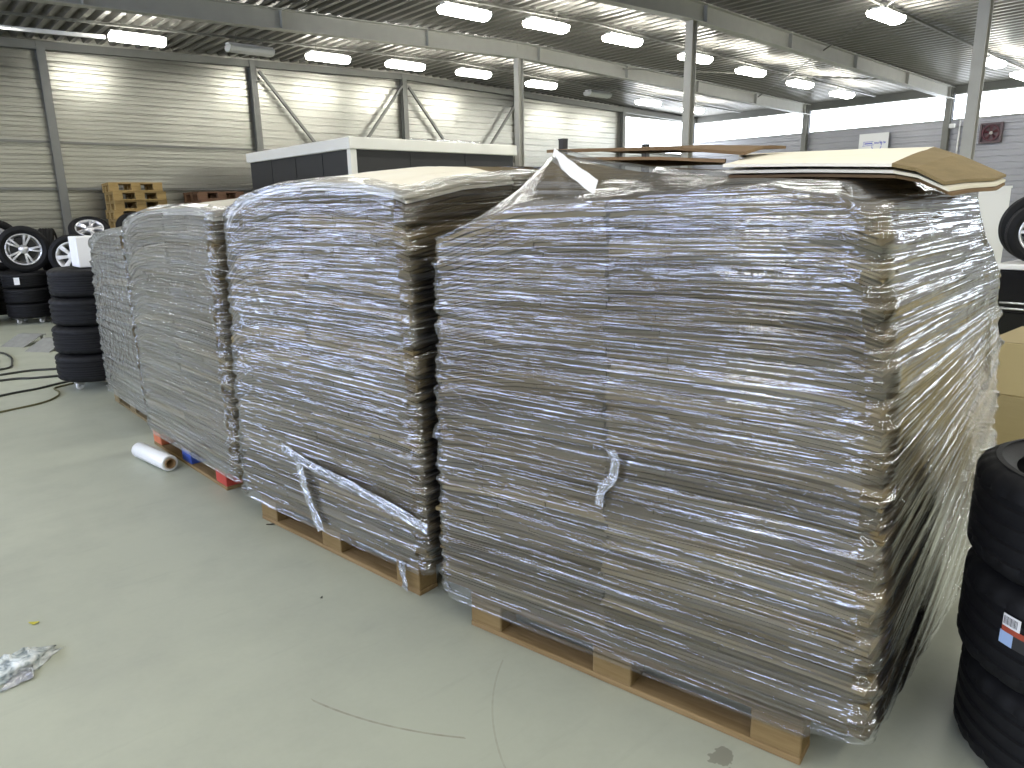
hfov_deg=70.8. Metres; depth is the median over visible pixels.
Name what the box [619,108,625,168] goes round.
wall column
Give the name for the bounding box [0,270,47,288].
tyre
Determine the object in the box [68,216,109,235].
wheel
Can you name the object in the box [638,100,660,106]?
diffuser
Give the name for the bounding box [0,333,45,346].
ramp
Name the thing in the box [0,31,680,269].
wall
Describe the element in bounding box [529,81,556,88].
diffuser
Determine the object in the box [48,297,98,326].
tyre
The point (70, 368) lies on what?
tyre
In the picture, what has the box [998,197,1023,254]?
wheel
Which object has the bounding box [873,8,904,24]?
diffuser
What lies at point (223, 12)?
roof beam
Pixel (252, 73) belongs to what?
wall column
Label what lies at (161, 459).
roll
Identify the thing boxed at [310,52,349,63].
diffuser
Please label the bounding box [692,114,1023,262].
wall
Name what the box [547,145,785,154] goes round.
cardboard sheet
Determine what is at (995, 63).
diffuser
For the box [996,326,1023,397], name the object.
carton
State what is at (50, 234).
wheel
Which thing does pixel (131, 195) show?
wooden pallet
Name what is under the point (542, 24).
diffuser
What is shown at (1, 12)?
conduit
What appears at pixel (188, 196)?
wooden pallet
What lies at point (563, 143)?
steel post
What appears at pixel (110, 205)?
wooden pallet
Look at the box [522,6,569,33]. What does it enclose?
ceiling light
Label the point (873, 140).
wall sign
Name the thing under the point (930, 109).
window
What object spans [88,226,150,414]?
load
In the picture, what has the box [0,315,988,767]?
floor
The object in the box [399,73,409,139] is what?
wall column
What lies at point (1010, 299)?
base cabinet
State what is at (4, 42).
beam
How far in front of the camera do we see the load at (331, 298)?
2.93 m
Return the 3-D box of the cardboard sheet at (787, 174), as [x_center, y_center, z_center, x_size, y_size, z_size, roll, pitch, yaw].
[0.978,-0.657,2.249,0.901,0.153,0.978,9,17,35]
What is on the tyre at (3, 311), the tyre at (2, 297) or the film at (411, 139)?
the tyre at (2, 297)
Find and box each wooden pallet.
[101,182,162,192]
[104,191,166,201]
[105,209,157,218]
[106,200,166,209]
[108,219,116,227]
[114,394,151,422]
[153,429,242,490]
[183,192,243,200]
[184,200,218,203]
[260,493,440,595]
[471,590,810,764]
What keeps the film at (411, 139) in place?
on the cabin
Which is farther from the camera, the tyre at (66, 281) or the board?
the board
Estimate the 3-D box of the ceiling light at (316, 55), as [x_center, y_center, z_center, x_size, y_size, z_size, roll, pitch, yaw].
[-3.225,-5.806,12.614,0.740,0.295,0.265,-13,18,-40]
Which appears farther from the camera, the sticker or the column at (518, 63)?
the column at (518, 63)
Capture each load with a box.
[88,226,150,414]
[121,199,250,479]
[222,166,541,567]
[431,148,1004,740]
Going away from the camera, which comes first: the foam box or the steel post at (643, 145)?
the foam box
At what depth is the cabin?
10.86 m
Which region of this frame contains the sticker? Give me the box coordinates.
[13,278,19,284]
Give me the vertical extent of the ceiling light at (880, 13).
0.295 m
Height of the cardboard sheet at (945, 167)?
0.154 m
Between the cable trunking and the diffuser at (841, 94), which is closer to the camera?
the cable trunking
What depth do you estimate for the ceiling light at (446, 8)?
9.74 m
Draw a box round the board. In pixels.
[978,186,1012,270]
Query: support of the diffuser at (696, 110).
attached to the ceiling light at (697, 110)
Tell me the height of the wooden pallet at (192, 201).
0.144 m
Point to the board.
(992, 204)
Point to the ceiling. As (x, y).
(909, 45)
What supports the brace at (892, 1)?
attached to the roof beam at (710, 16)
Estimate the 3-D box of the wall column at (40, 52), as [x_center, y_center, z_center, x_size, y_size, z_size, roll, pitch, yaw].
[-7.453,-3.386,11.894,0.192,4.192,0.192,-13,18,-40]
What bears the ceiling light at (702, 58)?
hanging from the ceiling
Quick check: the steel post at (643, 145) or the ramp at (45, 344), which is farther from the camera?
the steel post at (643, 145)
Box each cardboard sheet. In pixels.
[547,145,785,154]
[578,157,725,165]
[723,147,1005,184]
[725,158,1004,190]
[729,172,1004,195]
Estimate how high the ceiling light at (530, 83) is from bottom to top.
0.295 m
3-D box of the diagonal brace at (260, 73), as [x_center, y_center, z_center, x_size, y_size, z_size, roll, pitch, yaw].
[-2.278,-4.635,16.151,6.608,3.832,0.090,-13,18,-40]
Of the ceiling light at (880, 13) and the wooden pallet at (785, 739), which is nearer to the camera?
the wooden pallet at (785, 739)
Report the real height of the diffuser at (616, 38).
0.100 m
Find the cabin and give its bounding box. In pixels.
[246,136,516,194]
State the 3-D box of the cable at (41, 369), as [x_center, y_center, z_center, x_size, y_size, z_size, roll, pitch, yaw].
[-5.436,0.058,6.499,3.311,0.022,0.293,-14,19,-43]
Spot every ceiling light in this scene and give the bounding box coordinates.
[108,21,165,46]
[225,34,274,56]
[305,42,350,63]
[385,51,424,70]
[437,0,490,21]
[455,60,491,78]
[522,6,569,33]
[525,74,556,89]
[583,83,611,98]
[602,27,642,46]
[635,98,660,106]
[680,102,703,113]
[696,50,712,63]
[735,58,766,76]
[786,74,813,88]
[829,83,853,98]
[866,0,905,24]
[986,48,1006,68]
[1010,63,1023,80]
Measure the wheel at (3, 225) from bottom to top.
0.740 m
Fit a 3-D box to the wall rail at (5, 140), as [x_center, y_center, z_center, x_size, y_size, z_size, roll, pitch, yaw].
[-9.336,-3.543,10.228,14.200,0.036,0.035,-13,18,-40]
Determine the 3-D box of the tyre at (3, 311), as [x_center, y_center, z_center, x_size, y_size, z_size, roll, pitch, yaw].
[-7.606,-1.190,10.932,0.620,0.215,0.620,0,14,4]
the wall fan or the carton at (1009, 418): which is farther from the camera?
the wall fan
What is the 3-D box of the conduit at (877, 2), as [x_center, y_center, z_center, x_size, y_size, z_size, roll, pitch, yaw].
[1.637,-4.559,7.367,26.401,0.448,0.050,-13,18,-40]
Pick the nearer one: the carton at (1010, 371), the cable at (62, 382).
the carton at (1010, 371)
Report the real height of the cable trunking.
0.300 m
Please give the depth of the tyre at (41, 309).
10.30 m
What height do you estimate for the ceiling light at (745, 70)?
0.295 m
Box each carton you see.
[974,394,1023,444]
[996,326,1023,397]
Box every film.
[398,559,407,591]
[411,139,484,143]
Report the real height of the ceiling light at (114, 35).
0.295 m
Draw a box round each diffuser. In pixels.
[112,32,164,46]
[229,44,273,56]
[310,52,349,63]
[389,60,423,70]
[460,69,490,78]
[527,18,568,33]
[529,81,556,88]
[589,91,611,97]
[608,33,641,46]
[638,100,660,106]
[694,108,703,113]
[696,54,711,63]
[741,67,765,76]
[793,80,812,88]
[834,91,853,98]
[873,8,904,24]
[986,58,1005,68]
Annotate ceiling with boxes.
[0,0,1023,116]
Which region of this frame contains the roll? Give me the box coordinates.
[131,442,177,470]
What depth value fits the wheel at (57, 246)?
10.17 m
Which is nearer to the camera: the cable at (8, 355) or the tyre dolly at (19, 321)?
the cable at (8, 355)
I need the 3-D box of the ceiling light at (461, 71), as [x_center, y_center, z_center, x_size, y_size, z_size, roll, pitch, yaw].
[-0.782,-6.419,14.669,0.740,0.295,0.265,-13,18,-40]
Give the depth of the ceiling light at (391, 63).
13.54 m
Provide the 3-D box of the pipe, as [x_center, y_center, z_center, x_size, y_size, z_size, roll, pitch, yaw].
[10.760,-4.686,17.633,0.033,3.340,0.033,-6,15,-18]
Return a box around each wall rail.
[0,139,270,150]
[0,187,252,189]
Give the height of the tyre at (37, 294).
0.215 m
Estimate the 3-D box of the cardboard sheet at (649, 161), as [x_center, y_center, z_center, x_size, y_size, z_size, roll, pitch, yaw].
[0.599,-0.794,2.586,0.571,0.045,0.566,10,17,37]
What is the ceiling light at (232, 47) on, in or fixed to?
hanging from the ceiling
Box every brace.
[258,70,513,143]
[623,68,879,79]
[758,0,894,96]
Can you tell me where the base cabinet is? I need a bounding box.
[997,259,1023,334]
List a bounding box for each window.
[625,116,681,154]
[694,112,802,143]
[809,96,945,132]
[952,86,1023,120]
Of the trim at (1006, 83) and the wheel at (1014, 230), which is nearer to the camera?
the wheel at (1014, 230)
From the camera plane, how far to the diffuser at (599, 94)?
17.03 m
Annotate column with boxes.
[35,40,71,245]
[247,60,263,151]
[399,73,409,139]
[514,58,524,166]
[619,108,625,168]
[680,20,697,173]
[800,104,809,151]
[940,87,954,150]
[960,0,993,159]
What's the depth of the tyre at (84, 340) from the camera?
6.24 m
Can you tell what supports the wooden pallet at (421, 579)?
on the floor
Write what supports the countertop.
on the base cabinet
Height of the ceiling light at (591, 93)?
0.295 m
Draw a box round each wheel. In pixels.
[0,220,20,270]
[0,226,49,271]
[38,228,56,270]
[48,234,79,267]
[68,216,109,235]
[116,212,141,227]
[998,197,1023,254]
[1004,207,1023,260]
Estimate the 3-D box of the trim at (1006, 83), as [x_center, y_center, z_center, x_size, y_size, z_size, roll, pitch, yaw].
[12.443,-6.707,15.309,0.140,0.380,20.300,-13,18,-40]
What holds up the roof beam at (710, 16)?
attached to the ceiling
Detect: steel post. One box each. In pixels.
[558,138,567,154]
[641,144,649,172]
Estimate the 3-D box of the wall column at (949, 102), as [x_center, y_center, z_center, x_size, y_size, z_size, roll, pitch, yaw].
[10.554,-5.109,17.732,0.208,4.120,0.208,-13,18,-40]
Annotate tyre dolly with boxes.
[16,316,49,323]
[74,382,87,388]
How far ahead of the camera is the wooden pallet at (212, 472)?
4.43 m
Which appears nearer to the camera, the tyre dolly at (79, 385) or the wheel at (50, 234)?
the tyre dolly at (79, 385)
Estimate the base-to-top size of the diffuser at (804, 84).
0.100 m
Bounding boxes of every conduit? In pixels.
[0,11,740,112]
[457,0,875,96]
[869,0,1023,70]
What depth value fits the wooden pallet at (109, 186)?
11.86 m
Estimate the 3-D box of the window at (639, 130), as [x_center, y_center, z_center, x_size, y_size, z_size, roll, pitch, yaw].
[4.425,-7.482,21.780,3.250,1.000,0.085,-13,18,-40]
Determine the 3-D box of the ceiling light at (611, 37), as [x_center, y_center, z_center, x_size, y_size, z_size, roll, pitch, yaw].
[1.831,-5.782,11.912,0.740,0.295,0.265,-13,18,-40]
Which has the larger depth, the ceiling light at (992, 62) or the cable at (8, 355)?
the ceiling light at (992, 62)
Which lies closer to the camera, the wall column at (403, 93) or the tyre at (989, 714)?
the tyre at (989, 714)
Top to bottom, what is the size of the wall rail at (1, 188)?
0.040 m
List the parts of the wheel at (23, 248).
brake shadow plate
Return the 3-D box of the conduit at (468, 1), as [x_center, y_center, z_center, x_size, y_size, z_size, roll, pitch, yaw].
[-0.670,-5.151,9.931,26.401,0.448,0.050,-13,18,-40]
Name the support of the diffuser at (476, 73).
attached to the ceiling light at (461, 71)
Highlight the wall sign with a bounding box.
[858,132,889,148]
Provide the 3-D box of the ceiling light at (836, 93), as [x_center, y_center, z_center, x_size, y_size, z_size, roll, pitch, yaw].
[7.811,-6.937,17.026,0.740,0.295,0.265,-13,18,-40]
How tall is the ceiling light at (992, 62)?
0.295 m
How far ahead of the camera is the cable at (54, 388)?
6.00 m
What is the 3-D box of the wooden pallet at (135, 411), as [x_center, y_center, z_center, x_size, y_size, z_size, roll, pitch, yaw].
[-2.678,0.093,5.901,0.800,0.144,1.103,-13,18,-40]
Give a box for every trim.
[621,106,681,119]
[694,78,1023,123]
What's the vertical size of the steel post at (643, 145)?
2.445 m
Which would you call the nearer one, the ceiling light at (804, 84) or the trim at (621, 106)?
the ceiling light at (804, 84)
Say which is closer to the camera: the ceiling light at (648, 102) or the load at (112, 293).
the load at (112, 293)
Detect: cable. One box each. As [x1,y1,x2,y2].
[0,352,13,369]
[0,368,56,375]
[0,375,57,381]
[0,381,67,396]
[0,382,73,412]
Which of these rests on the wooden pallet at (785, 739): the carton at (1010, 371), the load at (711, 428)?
the load at (711, 428)
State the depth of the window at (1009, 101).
16.69 m
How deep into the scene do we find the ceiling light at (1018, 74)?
14.59 m
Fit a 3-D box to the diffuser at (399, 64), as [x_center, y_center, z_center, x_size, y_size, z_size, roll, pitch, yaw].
[-2.021,-6.024,13.646,0.700,0.100,0.250,-13,18,-40]
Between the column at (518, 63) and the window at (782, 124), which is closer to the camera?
the column at (518, 63)
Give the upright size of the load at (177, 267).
1.508 m
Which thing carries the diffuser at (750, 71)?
attached to the ceiling light at (745, 70)
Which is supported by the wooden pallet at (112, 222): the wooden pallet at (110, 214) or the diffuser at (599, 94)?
the wooden pallet at (110, 214)
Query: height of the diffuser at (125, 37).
0.100 m
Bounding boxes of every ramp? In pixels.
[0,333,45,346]
[24,337,54,351]
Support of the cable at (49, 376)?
on the floor
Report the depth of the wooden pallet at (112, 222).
12.23 m
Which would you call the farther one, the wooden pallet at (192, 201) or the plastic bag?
the wooden pallet at (192, 201)
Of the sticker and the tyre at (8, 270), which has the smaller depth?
the sticker
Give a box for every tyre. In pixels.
[0,269,14,285]
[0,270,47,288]
[0,286,4,300]
[0,300,7,314]
[3,286,50,303]
[6,301,50,318]
[46,266,94,297]
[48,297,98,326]
[51,325,102,354]
[55,353,105,382]
[953,643,1023,767]
[957,546,1023,694]
[967,439,1023,586]
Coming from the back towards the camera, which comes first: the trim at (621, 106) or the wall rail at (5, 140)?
the trim at (621, 106)
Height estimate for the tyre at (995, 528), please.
0.284 m
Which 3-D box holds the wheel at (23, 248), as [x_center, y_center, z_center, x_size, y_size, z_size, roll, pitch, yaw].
[-6.953,-1.920,10.252,0.650,0.650,0.220,-10,16,-32]
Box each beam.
[0,37,696,122]
[19,0,810,114]
[587,0,955,98]
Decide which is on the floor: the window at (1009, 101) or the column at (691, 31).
the column at (691, 31)
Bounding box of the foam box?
[68,236,93,267]
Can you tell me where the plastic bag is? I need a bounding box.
[0,645,63,691]
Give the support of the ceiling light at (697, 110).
hanging from the ceiling
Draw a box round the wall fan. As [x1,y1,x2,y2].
[978,122,1003,143]
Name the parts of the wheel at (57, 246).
brake shadow plate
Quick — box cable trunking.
[0,25,105,39]
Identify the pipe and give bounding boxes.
[956,120,960,153]
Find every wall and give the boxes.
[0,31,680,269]
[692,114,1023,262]
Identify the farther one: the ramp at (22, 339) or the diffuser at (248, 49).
the diffuser at (248, 49)
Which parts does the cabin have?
wall panel, corner post, wall panel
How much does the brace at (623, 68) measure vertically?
0.172 m
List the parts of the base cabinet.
door, drawer, chrome rail, chrome rail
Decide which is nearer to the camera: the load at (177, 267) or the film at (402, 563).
the film at (402, 563)
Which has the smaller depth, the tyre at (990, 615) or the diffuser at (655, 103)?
the tyre at (990, 615)
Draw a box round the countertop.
[997,259,1023,269]
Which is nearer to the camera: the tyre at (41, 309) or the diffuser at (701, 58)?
the tyre at (41, 309)
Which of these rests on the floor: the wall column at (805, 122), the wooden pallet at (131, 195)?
the wall column at (805, 122)
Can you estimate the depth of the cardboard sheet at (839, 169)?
1.82 m

